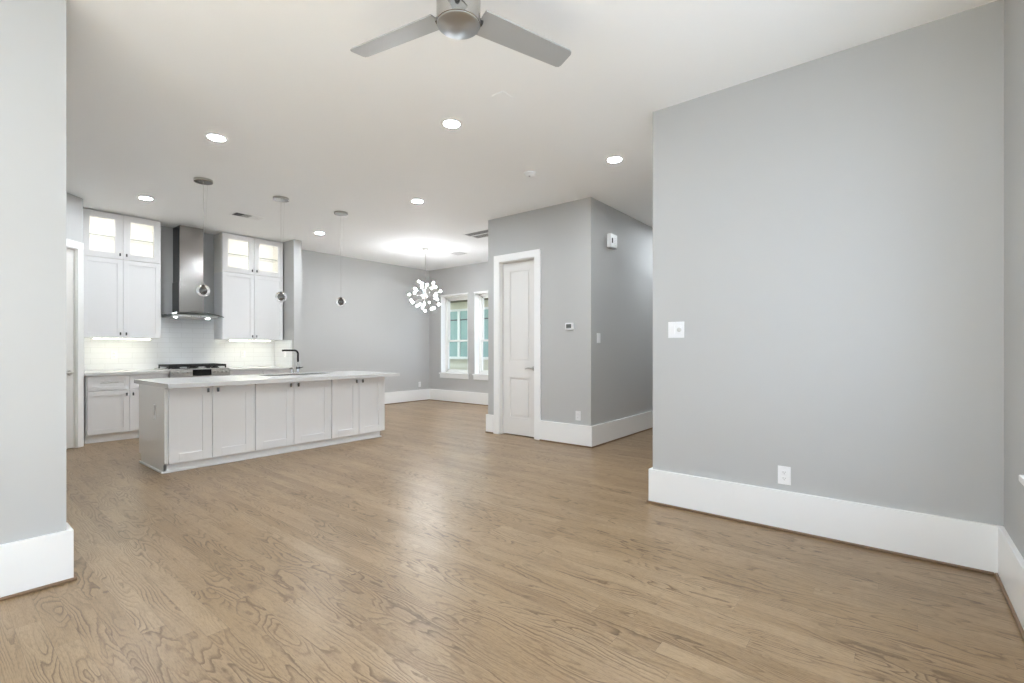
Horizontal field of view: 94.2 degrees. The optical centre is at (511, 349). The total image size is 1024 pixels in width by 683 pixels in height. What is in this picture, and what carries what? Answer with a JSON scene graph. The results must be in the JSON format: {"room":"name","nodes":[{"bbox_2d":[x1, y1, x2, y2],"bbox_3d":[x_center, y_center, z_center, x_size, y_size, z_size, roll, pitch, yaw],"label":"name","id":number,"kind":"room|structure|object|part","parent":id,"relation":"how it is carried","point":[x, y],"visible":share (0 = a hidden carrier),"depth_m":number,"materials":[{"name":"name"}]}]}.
{"room":"empty living room","nodes":[
{"label":"empty living room","id":0,"kind":"room"},
{"bbox_2d":[0,0,65,544],"bbox_3d":[-3.240,-0.330,1.439,0.150,3.060,2.770,0,0,39],"label":"wall","id":1,"kind":"structure","parent":0,"point":[32,32],"depth_m":2.37,"materials":[{"name":"grey paint"}]},
{"bbox_2d":[0,522,73,597],"bbox_3d":[-3.223,1.069,1.441,0.175,0.262,2.795,0,0,39],"label":"baseboard","id":2,"kind":"structure","parent":1,"relation":"attached to","point":[30,563],"depth_m":2.37,"materials":[{"name":"white paint"}]},
{"bbox_2d":[0,573,76,600],"bbox_3d":[-3.213,1.192,1.442,0.188,0.017,2.808,0,0,39],"label":"trim","id":3,"kind":"structure","parent":1,"relation":"attached to","point":[74,578],"depth_m":2.36,"materials":[{"name":"brown wood"}]},
{"bbox_2d":[66,192,82,242],"bbox_3d":[-5.316,-0.330,5.450,0.110,3.060,0.870,0,0,-6],"label":"wall","id":4,"kind":"structure","parent":0,"point":[74,204],"depth_m":5.76,"materials":[{"name":"grey paint"}]},
{"bbox_2d":[66,239,83,448],"bbox_3d":[-5.298,-0.053,5.452,0.149,2.507,0.844,0,0,-6],"label":"door","id":5,"kind":"structure","parent":4,"relation":"in","point":[74,250],"depth_m":5.77,"materials":[{"name":"white paint"}]},
{"bbox_2d":[110,226,428,391],"bbox_3d":[-4.220,-0.330,8.609,0.140,3.060,7.500,0,0,39],"label":"wall","id":6,"kind":"structure","parent":0,"point":[378,328],"depth_m":9.77,"materials":[{"name":"grey paint"}]},
{"bbox_2d":[83,208,160,263],"bbox_3d":[-5.471,-1.538,6.644,0.372,0.615,0.869,0,0,39],"label":"upper cabinet","id":7,"kind":"object","parent":6,"relation":"attached to","point":[105,235],"visible":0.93,"depth_m":6.62,"materials":[{"name":"white wood"}]},
{"bbox_3d":[-5.491,-1.538,6.380,0.020,0.609,0.428,0,0,39],"label":"door","id":8,"kind":"part","parent":7,"relation":"part of","materials":[{"name":"white paint"}]},
{"bbox_3d":[-5.218,-1.538,6.718,0.020,0.609,0.428,0,0,39],"label":"door","id":9,"kind":"part","parent":7,"relation":"part of","materials":[{"name":"white paint"}]},
{"bbox_2d":[84,256,160,338],"bbox_3d":[-5.471,-0.693,6.644,0.372,1.071,0.869,0,0,39],"label":"upper cabinet","id":10,"kind":"object","parent":6,"relation":"attached to","point":[122,298],"visible":0.96,"depth_m":6.53,"materials":[{"name":"white paint"}]},
{"bbox_3d":[-5.491,-0.693,6.380,0.020,1.066,0.428,0,0,39],"label":"door","id":11,"kind":"part","parent":10,"relation":"part of","materials":[{"name":"white paint"}]},
{"bbox_2d":[93,337,149,339],"bbox_3d":[-5.384,-0.147,6.580,0.045,0.020,0.620,0,0,39],"label":"light","id":12,"kind":"object","parent":10,"relation":"attached to","point":[93,337],"visible":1,"depth_m":6.58,"materials":[{"name":"white plastic"}]},
{"bbox_3d":[-5.218,-0.693,6.718,0.020,1.066,0.428,0,0,39],"label":"door","id":13,"kind":"part","parent":10,"relation":"part of","materials":[{"name":"white paint"}]},
{"bbox_2d":[84,317,274,370],"bbox_3d":[-5.073,-0.092,7.434,0.008,0.785,2.700,0,0,39],"label":"tiled wall","id":14,"kind":"structure","parent":6,"relation":"attached to","point":[182,341],"depth_m":7.34,"materials":[{"name":"white tile"}]},
{"bbox_2d":[162,225,223,319],"bbox_3d":[-4.887,-1.160,7.249,0.525,1.392,0.790,0,0,39],"label":"range hood","id":15,"kind":"object","parent":6,"relation":"attached to","point":[187,241],"visible":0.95,"depth_m":7.21,"materials":[{"name":"silver metal"}]},
{"bbox_3d":[-5.082,-1.205,7.196,0.284,1.290,0.012,0,0,39],"label":"panel","id":16,"kind":"part","parent":15,"relation":"part of","materials":[{"name":"black"}]},
{"bbox_2d":[214,272,282,339],"bbox_3d":[-4.393,-0.693,7.981,0.372,1.071,0.955,0,0,39],"label":"upper cabinet","id":17,"kind":"object","parent":6,"relation":"attached to","point":[248,305],"visible":1,"depth_m":7.80,"materials":[{"name":"white paint"}]},
{"bbox_3d":[-4.426,-0.693,7.701,0.020,1.066,0.472,0,0,39],"label":"door","id":18,"kind":"part","parent":17,"relation":"part of","materials":[{"name":"white paint"}]},
{"bbox_2d":[229,339,270,340],"bbox_3d":[-4.332,-0.147,7.884,0.045,0.020,0.630,0,0,39],"label":"light","id":19,"kind":"object","parent":17,"relation":"attached to","point":[229,339],"visible":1,"depth_m":7.81,"materials":[{"name":"white plastic"}]},
{"bbox_3d":[-4.126,-0.693,8.072,0.020,1.066,0.472,0,0,39],"label":"door","id":20,"kind":"part","parent":17,"relation":"part of","materials":[{"name":"white paint"}]},
{"bbox_2d":[214,233,282,277],"bbox_3d":[-4.393,-1.538,7.981,0.372,0.615,0.955,0,0,39],"label":"upper cabinet","id":21,"kind":"object","parent":6,"relation":"attached to","point":[233,253],"visible":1,"depth_m":7.93,"materials":[{"name":"white wood"}]},
{"bbox_3d":[-4.426,-1.538,7.701,0.020,0.609,0.472,0,0,39],"label":"door","id":22,"kind":"part","parent":21,"relation":"part of","materials":[{"name":"white paint"}]},
{"bbox_3d":[-4.126,-1.538,8.072,0.020,0.609,0.472,0,0,39],"label":"door","id":23,"kind":"part","parent":21,"relation":"part of","materials":[{"name":"white paint"}]},
{"bbox_2d":[385,389,428,403],"bbox_3d":[-3.042,1.069,9.937,0.025,0.262,3.475,0,0,39],"label":"baseboard","id":24,"kind":"structure","parent":6,"relation":"attached to","point":[422,394],"depth_m":10.74,"materials":[{"name":"white paint"}]},
{"bbox_2d":[385,399,428,404],"bbox_3d":[-3.040,1.192,9.910,0.013,0.017,3.437,0,0,39],"label":"trim","id":25,"kind":"structure","parent":6,"relation":"attached to","point":[427,399],"depth_m":10.69,"materials":[{"name":"brown wood"}]},
{"bbox_2d":[283,239,301,372],"bbox_3d":[-3.917,-0.330,8.323,0.690,3.060,0.135,0,0,39],"label":"wall","id":26,"kind":"structure","parent":0,"point":[292,249],"depth_m":8.13,"materials":[{"name":"grey paint"}]},
{"bbox_2d":[275,340,291,366],"bbox_3d":[-3.982,0.071,8.284,0.622,0.457,0.008,0,0,39],"label":"tiled wall","id":27,"kind":"structure","parent":26,"relation":"attached to","point":[280,360],"depth_m":8.27,"materials":[{"name":"white tile"}]},
{"bbox_2d":[429,262,487,392],"bbox_3d":[-0.314,-0.330,10.121,4.040,3.060,0.240,0,0,39],"label":"wall","id":28,"kind":"structure","parent":0,"point":[471,278],"depth_m":10.76,"materials":[{"name":"grey paint"}]},
{"bbox_2d":[439,293,468,378],"bbox_3d":[-1.247,-0.294,10.852,0.940,1.908,0.275,0,0,39],"label":"window","id":29,"kind":"structure","parent":28,"relation":"in","point":[445,372],"depth_m":11.07,"materials":[{"name":"white paint"}]},
{"bbox_3d":[-1.247,0.553,10.852,0.940,0.028,0.275,0,0,39],"label":"sill","id":30,"kind":"part","parent":29,"relation":"part of","materials":[{"name":"white paint"}]},
{"bbox_3d":[-1.316,-1.234,10.767,0.894,0.028,0.014,0,0,39],"label":"head trim","id":31,"kind":"part","parent":29,"relation":"part of","materials":[{"name":"white paint"}]},
{"bbox_3d":[-1.201,-0.335,10.908,0.846,1.747,0.090,0,0,39],"label":"frame","id":32,"kind":"part","parent":29,"relation":"part of","materials":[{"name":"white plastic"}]},
{"bbox_3d":[-1.211,0.149,10.897,0.756,0.719,0.030,0,0,39],"label":"sash","id":33,"kind":"part","parent":29,"relation":"part of","materials":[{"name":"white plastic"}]},
{"bbox_3d":[-1.186,-0.666,10.928,0.756,0.993,0.030,0,0,39],"label":"sash","id":34,"kind":"part","parent":29,"relation":"part of","materials":[{"name":"white plastic"}]},
{"bbox_2d":[429,389,487,404],"bbox_3d":[-0.387,1.069,10.011,4.015,0.262,0.025,0,0,39],"label":"baseboard","id":35,"kind":"structure","parent":28,"relation":"attached to","point":[434,394],"depth_m":10.63,"materials":[{"name":"white paint"}]},
{"bbox_2d":[429,399,487,405],"bbox_3d":[-0.430,1.192,10.021,3.935,0.017,0.013,0,0,39],"label":"trim","id":36,"kind":"structure","parent":28,"relation":"attached to","point":[429,399],"depth_m":10.62,"materials":[{"name":"brown wood"}]},
{"bbox_2d":[472,291,487,379],"bbox_3d":[-0.414,-0.294,10.180,0.940,1.908,0.275,0,0,39],"label":"window","id":37,"kind":"structure","parent":28,"relation":"in","point":[479,373],"depth_m":10.43,"materials":[{"name":"white paint"}]},
{"bbox_3d":[-0.369,-0.335,10.236,0.846,1.747,0.090,0,0,39],"label":"frame","id":38,"kind":"part","parent":37,"relation":"part of","materials":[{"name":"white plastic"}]},
{"bbox_3d":[-0.378,0.149,10.225,0.756,0.719,0.030,0,0,39],"label":"sash","id":39,"kind":"part","parent":37,"relation":"part of","materials":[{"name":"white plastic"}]},
{"bbox_3d":[-0.353,-0.666,10.256,0.756,0.993,0.030,0,0,39],"label":"sash","id":40,"kind":"part","parent":37,"relation":"part of","materials":[{"name":"white plastic"}]},
{"bbox_2d":[0,400,1023,682],"bbox_3d":[-1.119,1.275,5.143,9.700,0.150,11.800,0,0,39],"label":"floor","id":41,"kind":"structure","parent":0,"point":[438,547],"depth_m":2.43,"materials":[{"name":"brown wood"}]},
{"bbox_2d":[84,374,167,443],"bbox_3d":[-5.334,0.770,6.531,0.712,0.860,0.876,0,0,39],"label":"base cabinet","id":42,"kind":"object","parent":41,"relation":"on","point":[111,403],"visible":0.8,"depth_m":6.20,"materials":[{"name":"white paint"}]},
{"bbox_3d":[-5.225,0.438,6.169,0.020,0.185,0.420,0,0,39],"label":"drawer","id":43,"kind":"part","parent":42,"relation":"part of","materials":[{"name":"white paint"}]},
{"bbox_3d":[-5.225,0.813,6.169,0.020,0.550,0.420,0,0,39],"label":"door","id":44,"kind":"part","parent":42,"relation":"part of","materials":[{"name":"white paint"}]},
{"bbox_2d":[84,369,168,375],"bbox_3d":[-5.350,0.320,6.518,0.703,0.040,0.918,0,0,39],"label":"countertop","id":45,"kind":"structure","parent":42,"relation":"on","point":[149,371],"depth_m":6.40,"materials":[{"name":"white stone"}]},
{"bbox_3d":[-4.957,0.813,6.500,0.020,0.550,0.420,0,0,39],"label":"door","id":46,"kind":"part","parent":42,"relation":"part of","materials":[{"name":"white paint"}]},
{"bbox_3d":[-4.957,0.438,6.500,0.020,0.185,0.420,0,0,39],"label":"drawer","id":47,"kind":"part","parent":42,"relation":"part of","materials":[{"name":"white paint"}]},
{"bbox_2d":[154,363,229,377],"bbox_3d":[-4.793,0.712,7.154,0.756,0.976,0.771,0,0,39],"label":"gas range","id":48,"kind":"object","parent":41,"relation":"on","point":[210,369],"visible":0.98,"depth_m":6.96,"materials":[{"name":"silver metal"}]},
{"bbox_2d":[154,367,224,370],"bbox_3d":[-4.826,0.291,7.181,0.670,0.018,0.771,0,0,39],"label":"cooktop","id":49,"kind":"object","parent":48,"relation":"in","point":[167,368],"depth_m":6.95,"materials":[{"name":"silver metal"}]},
{"bbox_3d":[-4.552,0.348,6.959,0.075,0.133,0.769,0,0,39],"label":"control panel","id":50,"kind":"part","parent":48,"relation":"part of","materials":[{"name":"silver metal"}]},
{"bbox_2d":[139,384,253,473],"bbox_3d":[-3.403,0.784,5.141,0.906,0.831,0.840,0,0,39],"label":"base cabinet","id":51,"kind":"object","parent":41,"relation":"on","point":[193,427],"visible":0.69,"depth_m":4.84,"materials":[{"name":"white paint"}]},
{"bbox_3d":[-3.666,0.784,4.850,0.853,0.831,0.020,0,0,39],"label":"panel","id":52,"kind":"part","parent":51,"relation":"part of","materials":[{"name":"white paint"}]},
{"bbox_2d":[153,404,155,418],"bbox_3d":[-3.575,0.625,4.758,0.056,0.144,0.008,0,0,39],"label":"island outlet","id":53,"kind":"object","parent":51,"relation":"attached to","point":[154,405],"visible":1,"depth_m":4.75,"materials":[{"name":"white plastic"}]},
{"bbox_3d":[-3.195,0.742,4.735,0.020,0.733,0.373,0,0,39],"label":"door","id":54,"kind":"part","parent":51,"relation":"part of","materials":[{"name":"white paint"}]},
{"bbox_3d":[-2.947,0.742,5.042,0.020,0.733,0.404,0,0,39],"label":"door","id":55,"kind":"part","parent":51,"relation":"part of","materials":[{"name":"white paint"}]},
{"bbox_2d":[230,369,292,375],"bbox_3d":[-4.258,0.770,7.864,0.712,0.860,1.004,0,0,39],"label":"base cabinet","id":56,"kind":"object","parent":41,"relation":"on","point":[260,371],"visible":0.15,"depth_m":7.62,"materials":[{"name":"white paint"}]},
{"bbox_3d":[-4.169,0.438,7.477,0.020,0.185,0.484,0,0,39],"label":"drawer","id":57,"kind":"part","parent":56,"relation":"part of","materials":[{"name":"white paint"}]},
{"bbox_2d":[226,366,293,370],"bbox_3d":[-4.264,0.320,7.864,0.703,0.040,0.998,0,0,39],"label":"countertop","id":58,"kind":"structure","parent":56,"relation":"on","point":[258,368],"depth_m":7.79,"materials":[{"name":"white stone"}]},
{"bbox_3d":[-3.861,0.438,7.859,0.020,0.185,0.484,0,0,39],"label":"drawer","id":59,"kind":"part","parent":56,"relation":"part of","materials":[{"name":"white paint"}]},
{"bbox_2d":[253,380,330,457],"bbox_3d":[-2.855,0.784,5.820,0.906,0.831,0.905,0,0,39],"label":"base cabinet","id":60,"kind":"object","parent":41,"relation":"on","point":[288,416],"visible":0.68,"depth_m":5.51,"materials":[{"name":"white paint"}]},
{"bbox_2d":[134,371,399,388],"bbox_3d":[-2.828,0.348,5.859,1.160,0.040,2.673,0,0,39],"label":"countertop","id":61,"kind":"structure","parent":60,"relation":"on","point":[182,382],"depth_m":5.33,"materials":[{"name":"white stone"}]},
{"bbox_2d":[282,349,302,372],"bbox_3d":[-2.974,0.166,6.435,0.069,0.325,0.284,0,0,39],"label":"kitchen faucet","id":62,"kind":"object","parent":61,"relation":"on","point":[298,367],"visible":0.96,"depth_m":6.49,"materials":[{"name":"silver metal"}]},
{"bbox_3d":[-2.983,0.121,6.414,0.026,0.235,0.240,0,0,33],"label":"spout","id":63,"kind":"part","parent":62,"relation":"part of","materials":[{"name":"black metal"}]},
{"bbox_2d":[259,373,330,375],"bbox_3d":[-2.816,0.450,6.217,0.348,0.237,0.858,0,0,39],"label":"sink","id":64,"kind":"object","parent":61,"relation":"in","point":[305,373],"visible":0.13,"depth_m":6.36,"materials":[{"name":"silver metal"}]},
{"bbox_3d":[-2.677,0.742,5.377,0.020,0.733,0.421,0,0,39],"label":"door","id":65,"kind":"part","parent":60,"relation":"part of","materials":[{"name":"white paint"}]},
{"bbox_3d":[-2.397,0.742,5.724,0.020,0.733,0.460,0,0,39],"label":"door","id":66,"kind":"part","parent":60,"relation":"part of","materials":[{"name":"white paint"}]},
{"bbox_2d":[329,377,384,444],"bbox_3d":[-2.318,0.784,6.486,0.906,0.831,0.805,0,0,39],"label":"base cabinet","id":67,"kind":"object","parent":41,"relation":"on","point":[357,404],"visible":0.59,"depth_m":6.19,"materials":[{"name":"white paint"}]},
{"bbox_3d":[-2.123,0.742,6.064,0.020,0.733,0.377,0,0,39],"label":"door","id":68,"kind":"part","parent":67,"relation":"part of","materials":[{"name":"white paint"}]},
{"bbox_3d":[-1.880,0.742,6.365,0.020,0.733,0.384,0,0,39],"label":"door","id":69,"kind":"part","parent":67,"relation":"part of","materials":[{"name":"white paint"}]},
{"bbox_3d":[-2.089,0.740,6.805,0.853,0.741,0.020,0,0,39],"label":"panel","id":70,"kind":"part","parent":67,"relation":"part of","materials":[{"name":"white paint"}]},
{"bbox_2d":[66,0,996,270],"bbox_3d":[-1.119,-1.935,5.143,9.700,0.150,11.800,0,0,39],"label":"ceiling","id":71,"kind":"structure","parent":0,"point":[309,120],"depth_m":3.53,"materials":[{"name":"white paint"}]},
{"bbox_2d":[137,196,154,200],"bbox_3d":[-4.502,-1.857,5.856,0.184,0.007,0.184,0,0,39],"label":"recessed light","id":72,"kind":"object","parent":71,"relation":"in","point":[139,197],"visible":1,"depth_m":5.86,"materials":[{"name":"white plastic"}]},
{"bbox_2d":[193,177,212,296],"bbox_3d":[-3.390,-1.218,5.227,0.182,1.283,0.182,0,0,39],"label":"pendant light","id":73,"kind":"object","parent":71,"relation":"hanging from","point":[202,290],"visible":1,"depth_m":5.19,"materials":[{"name":"silver metal"}]},
{"bbox_3d":[-3.390,-0.643,5.227,0.132,0.132,0.132,0,0,39],"label":"globe","id":74,"kind":"part","parent":73,"relation":"part of","materials":[{"name":"clear glass"}]},
{"bbox_2d":[204,133,228,141],"bbox_3d":[-2.597,-1.857,4.182,0.184,0.007,0.184,0,0,39],"label":"recessed light","id":75,"kind":"object","parent":71,"relation":"in","point":[215,137],"visible":1,"depth_m":4.17,"materials":[{"name":"white plastic"}]},
{"bbox_2d":[229,212,263,219],"bbox_3d":[-3.701,-1.856,6.648,0.210,0.008,0.380,0,0,39],"label":"ceiling vent","id":76,"kind":"object","parent":71,"relation":"in","point":[238,214],"visible":1,"depth_m":6.65,"materials":[{"name":"white plastic"}]},
{"bbox_2d":[273,196,288,301],"bbox_3d":[-2.842,-1.218,5.857,0.182,1.283,0.182,0,0,39],"label":"pendant light","id":77,"kind":"object","parent":71,"relation":"hanging from","point":[280,296],"visible":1,"depth_m":5.82,"materials":[{"name":"silver metal"}]},
{"bbox_3d":[-2.842,-0.643,5.857,0.132,0.132,0.132,0,0,39],"label":"globe","id":78,"kind":"part","parent":77,"relation":"part of","materials":[{"name":"clear glass"}]},
{"bbox_2d":[334,211,347,306],"bbox_3d":[-2.329,-1.218,6.478,0.182,1.283,0.182,0,0,39],"label":"pendant light","id":79,"kind":"object","parent":71,"relation":"hanging from","point":[340,301],"visible":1,"depth_m":6.43,"materials":[{"name":"silver metal"}]},
{"bbox_3d":[-2.329,-0.643,6.478,0.132,0.132,0.132,0,0,39],"label":"globe","id":80,"kind":"part","parent":79,"relation":"part of","materials":[{"name":"clear glass"}]},
{"bbox_2d":[410,199,424,203],"bbox_3d":[-1.186,-1.857,5.975,0.184,0.007,0.184,0,0,39],"label":"recessed light","id":81,"kind":"object","parent":71,"relation":"in","point":[418,201],"visible":1,"depth_m":5.98,"materials":[{"name":"white plastic"}]},
{"bbox_2d":[408,248,440,311],"bbox_3d":[-1.608,-1.280,8.791,0.598,1.160,0.460,0,0,-15],"label":"sputnik chandelier","id":82,"kind":"object","parent":71,"relation":"hanging from","point":[425,296],"visible":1,"depth_m":8.79,"materials":[{"name":"white glass"}]},
{"bbox_3d":[-1.601,-1.415,8.796,0.012,0.810,0.011,0,0,39],"label":"rod","id":83,"kind":"part","parent":82,"relation":"part of","materials":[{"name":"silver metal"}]},
{"bbox_2d":[440,118,462,128],"bbox_3d":[-0.498,-1.857,3.923,0.184,0.007,0.184,0,0,39],"label":"recessed light","id":84,"kind":"object","parent":71,"relation":"in","point":[451,123],"visible":1,"depth_m":3.92,"materials":[{"name":"white plastic"}]},
{"bbox_2d":[449,251,468,254],"bbox_3d":[-1.032,-1.857,9.223,0.310,0.007,0.260,0,0,39],"label":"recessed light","id":85,"kind":"object","parent":71,"relation":"in","point":[457,252],"visible":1,"depth_m":9.22,"materials":[{"name":"white plastic"}]},
{"bbox_2d":[350,0,570,66],"bbox_3d":[-0.269,-1.644,2.204,1.056,0.432,1.091,0,0,39],"label":"ceiling fan","id":86,"kind":"object","parent":71,"relation":"hanging from","point":[455,19],"visible":1,"depth_m":2.23,"materials":[{"name":"silver metal"}]},
{"bbox_3d":[-0.555,-1.490,2.279,0.512,0.033,0.129,0,0,28],"label":"blade","id":87,"kind":"part","parent":86,"relation":"part of","materials":[{"name":"silver metal"}]},
{"bbox_3d":[0.064,-1.490,2.308,0.512,0.033,0.129,0,0,-34],"label":"blade","id":88,"kind":"part","parent":86,"relation":"part of","materials":[{"name":"silver metal"}]},
{"bbox_2d":[462,229,487,238],"bbox_3d":[-0.468,-1.857,7.676,0.570,0.007,0.360,0,0,39],"label":"ceiling vent","id":89,"kind":"object","parent":71,"relation":"in","point":[483,233],"visible":0.57,"depth_m":7.71,"materials":[{"name":"white plastic"}]},
{"bbox_2d":[492,91,512,101],"bbox_3d":[-0.072,-1.858,3.502,0.110,0.004,0.110,0,0,39],"label":"cover plate","id":90,"kind":"object","parent":71,"relation":"attached to","point":[502,96],"visible":1,"depth_m":3.50,"materials":[{"name":"white paint"}]},
{"bbox_2d":[524,171,536,177],"bbox_3d":[0.195,-1.839,5.027,0.136,0.042,0.136,0,0,39],"label":"smoke detector","id":91,"kind":"object","parent":71,"relation":"attached to","point":[529,174],"visible":1,"depth_m":4.99,"materials":[{"name":"white plastic"}]},
{"bbox_2d":[605,156,623,162],"bbox_3d":[1.005,-1.857,4.667,0.184,0.007,0.184,0,0,39],"label":"recessed light","id":92,"kind":"object","parent":71,"relation":"in","point":[612,159],"visible":1,"depth_m":4.66,"materials":[{"name":"white plastic"}]},
{"bbox_2d":[488,199,581,424],"bbox_3d":[0.301,-0.330,6.432,1.550,3.060,0.130,0,0,39],"label":"wall","id":93,"kind":"structure","parent":0,"point":[556,230],"depth_m":6.15,"materials":[{"name":"grey paint"}]},
{"bbox_2d":[486,414,493,432],"bbox_3d":[-0.313,1.069,6.828,0.147,0.262,0.025,0,0,39],"label":"baseboard","id":94,"kind":"structure","parent":93,"relation":"attached to","point":[489,418],"depth_m":6.82,"materials":[{"name":"white paint"}]},
{"bbox_2d":[494,249,540,439],"bbox_3d":[0.102,-0.061,6.580,0.811,2.523,0.154,0,0,39],"label":"door","id":95,"kind":"structure","parent":93,"relation":"in","point":[517,276],"depth_m":6.61,"materials":[{"name":"white paint"}]},
{"bbox_2d":[540,420,592,446],"bbox_3d":[0.676,1.069,6.030,0.772,0.262,0.025,0,0,39],"label":"baseboard","id":96,"kind":"structure","parent":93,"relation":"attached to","point":[576,434],"depth_m":6.01,"materials":[{"name":"white paint"}]},
{"bbox_2d":[565,323,573,329],"bbox_3d":[0.725,-0.287,5.989,0.120,0.092,0.028,0,0,39],"label":"thermostat","id":97,"kind":"object","parent":93,"relation":"attached to","point":[568,326],"visible":1,"depth_m":5.97,"materials":[{"name":"white plastic"}]},
{"bbox_2d":[576,411,580,420],"bbox_3d":[0.822,0.828,5.923,0.072,0.118,0.010,0,0,39],"label":"outlet","id":98,"kind":"object","parent":93,"relation":"attached to","point":[578,413],"visible":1,"depth_m":5.91,"materials":[{"name":"white plastic"}]},
{"bbox_2d":[582,197,652,425],"bbox_3d":[1.941,-0.330,7.127,0.130,3.060,3.270,0,0,39],"label":"wall","id":99,"kind":"structure","parent":0,"point":[617,284],"depth_m":6.34,"materials":[{"name":"grey paint"}]},
{"bbox_2d":[540,427,652,447],"bbox_3d":[1.703,1.192,7.294,0.785,0.017,3.308,0,0,39],"label":"trim","id":100,"kind":"structure","parent":99,"relation":"attached to","point":[652,427],"depth_m":6.11,"materials":[{"name":"brown wood"}]},
{"bbox_2d":[597,333,599,342],"bbox_3d":[1.087,-0.140,5.957,0.010,0.122,0.084,0,0,39],"label":"light switch","id":101,"kind":"object","parent":99,"relation":"attached to","point":[598,334],"visible":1,"depth_m":5.94,"materials":[{"name":"white plastic"}]},
{"bbox_2d":[607,233,616,248],"bbox_3d":[1.304,-1.403,6.189,0.057,0.175,0.180,0,0,39],"label":"door chime","id":102,"kind":"object","parent":99,"relation":"attached to","point":[611,238],"visible":1,"depth_m":6.13,"materials":[{"name":"white plastic"}]},
{"bbox_2d":[593,411,652,445],"bbox_3d":[2.001,1.069,7.078,0.025,0.262,3.270,0,0,39],"label":"baseboard","id":103,"kind":"structure","parent":99,"relation":"attached to","point":[615,429],"depth_m":6.40,"materials":[{"name":"white paint"}]},
{"bbox_2d":[653,0,1003,525],"bbox_3d":[1.899,-0.330,3.183,1.931,3.060,0.140,0,0,39],"label":"wall","id":104,"kind":"structure","parent":0,"point":[828,231],"depth_m":2.94,"materials":[{"name":"grey paint"}]},
{"bbox_2d":[668,322,683,337],"bbox_3d":[1.244,-0.147,3.612,0.122,0.122,0.014,0,0,39],"label":"light switch","id":105,"kind":"object","parent":104,"relation":"attached to","point":[675,329],"visible":1,"depth_m":3.61,"materials":[{"name":"white plastic"}]},
{"bbox_2d":[778,465,790,484],"bbox_3d":[1.808,0.838,3.161,0.076,0.120,0.010,0,0,39],"label":"outlet","id":106,"kind":"object","parent":104,"relation":"attached to","point":[784,473],"visible":1,"depth_m":3.16,"materials":[{"name":"white plastic"}]},
{"bbox_2d":[646,499,994,574],"bbox_3d":[1.858,1.192,3.192,1.931,0.017,0.178,0,0,39],"label":"trim","id":107,"kind":"structure","parent":104,"relation":"attached to","point":[648,501],"depth_m":2.95,"materials":[{"name":"brown wood"}]},
{"bbox_2d":[649,467,1004,572],"bbox_3d":[1.882,1.069,3.181,1.956,0.262,0.165,0,0,39],"label":"baseboard","id":108,"kind":"structure","parent":104,"relation":"attached to","point":[972,544],"depth_m":2.95,"materials":[{"name":"white paint"}]},
{"bbox_2d":[1004,0,1023,558],"bbox_3d":[0.848,-0.330,0.151,0.240,3.060,5.900,0,0,39],"label":"wall","id":109,"kind":"structure","parent":0,"point":[1013,9],"depth_m":2.30,"materials":[{"name":"grey paint"}]},
{"bbox_2d":[995,573,1023,639],"bbox_3d":[0.722,1.192,0.236,0.013,0.017,5.875,0,0,39],"label":"trim","id":110,"kind":"structure","parent":109,"relation":"attached to","point":[1009,603],"depth_m":2.19,"materials":[{"name":"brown wood"}]},
{"bbox_2d":[998,527,1023,629],"bbox_3d":[0.737,1.069,0.225,0.025,0.262,5.875,0,0,39],"label":"baseboard","id":111,"kind":"structure","parent":109,"relation":"attached to","point":[1010,560],"depth_m":2.23,"materials":[{"name":"white paint"}]},
{"bbox_2d":[1019,475,1023,485],"bbox_3d":[1.723,-0.294,1.263,0.275,1.908,1.800,0,0,39],"label":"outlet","id":112,"kind":"structure","parent":109,"relation":"in","point":[1021,477],"depth_m":2.00,"materials":[{"name":"white plastic"}]},
{"label":"outside","id":113,"kind":"structure","parent":0,"visible":0},
{"bbox_3d":[1.455,1.850,19.321,26.000,0.200,16.100,0,0,39],"label":"ground","id":114,"kind":"structure","parent":113,"visible":0},
{"bbox_2d":[449,298,487,370],"bbox_3d":[-0.353,-0.475,16.283,11.400,4.450,3.900,0,0,39],"label":"house","id":115,"kind":"structure","parent":114,"relation":"on","point":[458,309],"depth_m":15.40,"materials":[{"name":"beige"}]},
{"bbox_3d":[-1.708,-0.495,15.464,1.040,1.470,0.015,0,0,39],"label":"pane","id":116,"kind":"part","parent":115,"relation":"part of","materials":[{"name":"teal glass"}]},
{"bbox_3d":[-0.572,-0.495,14.547,1.040,1.470,0.015,0,0,39],"label":"pane","id":117,"kind":"part","parent":115,"relation":"part of","materials":[{"name":"teal glass"}]}
]}

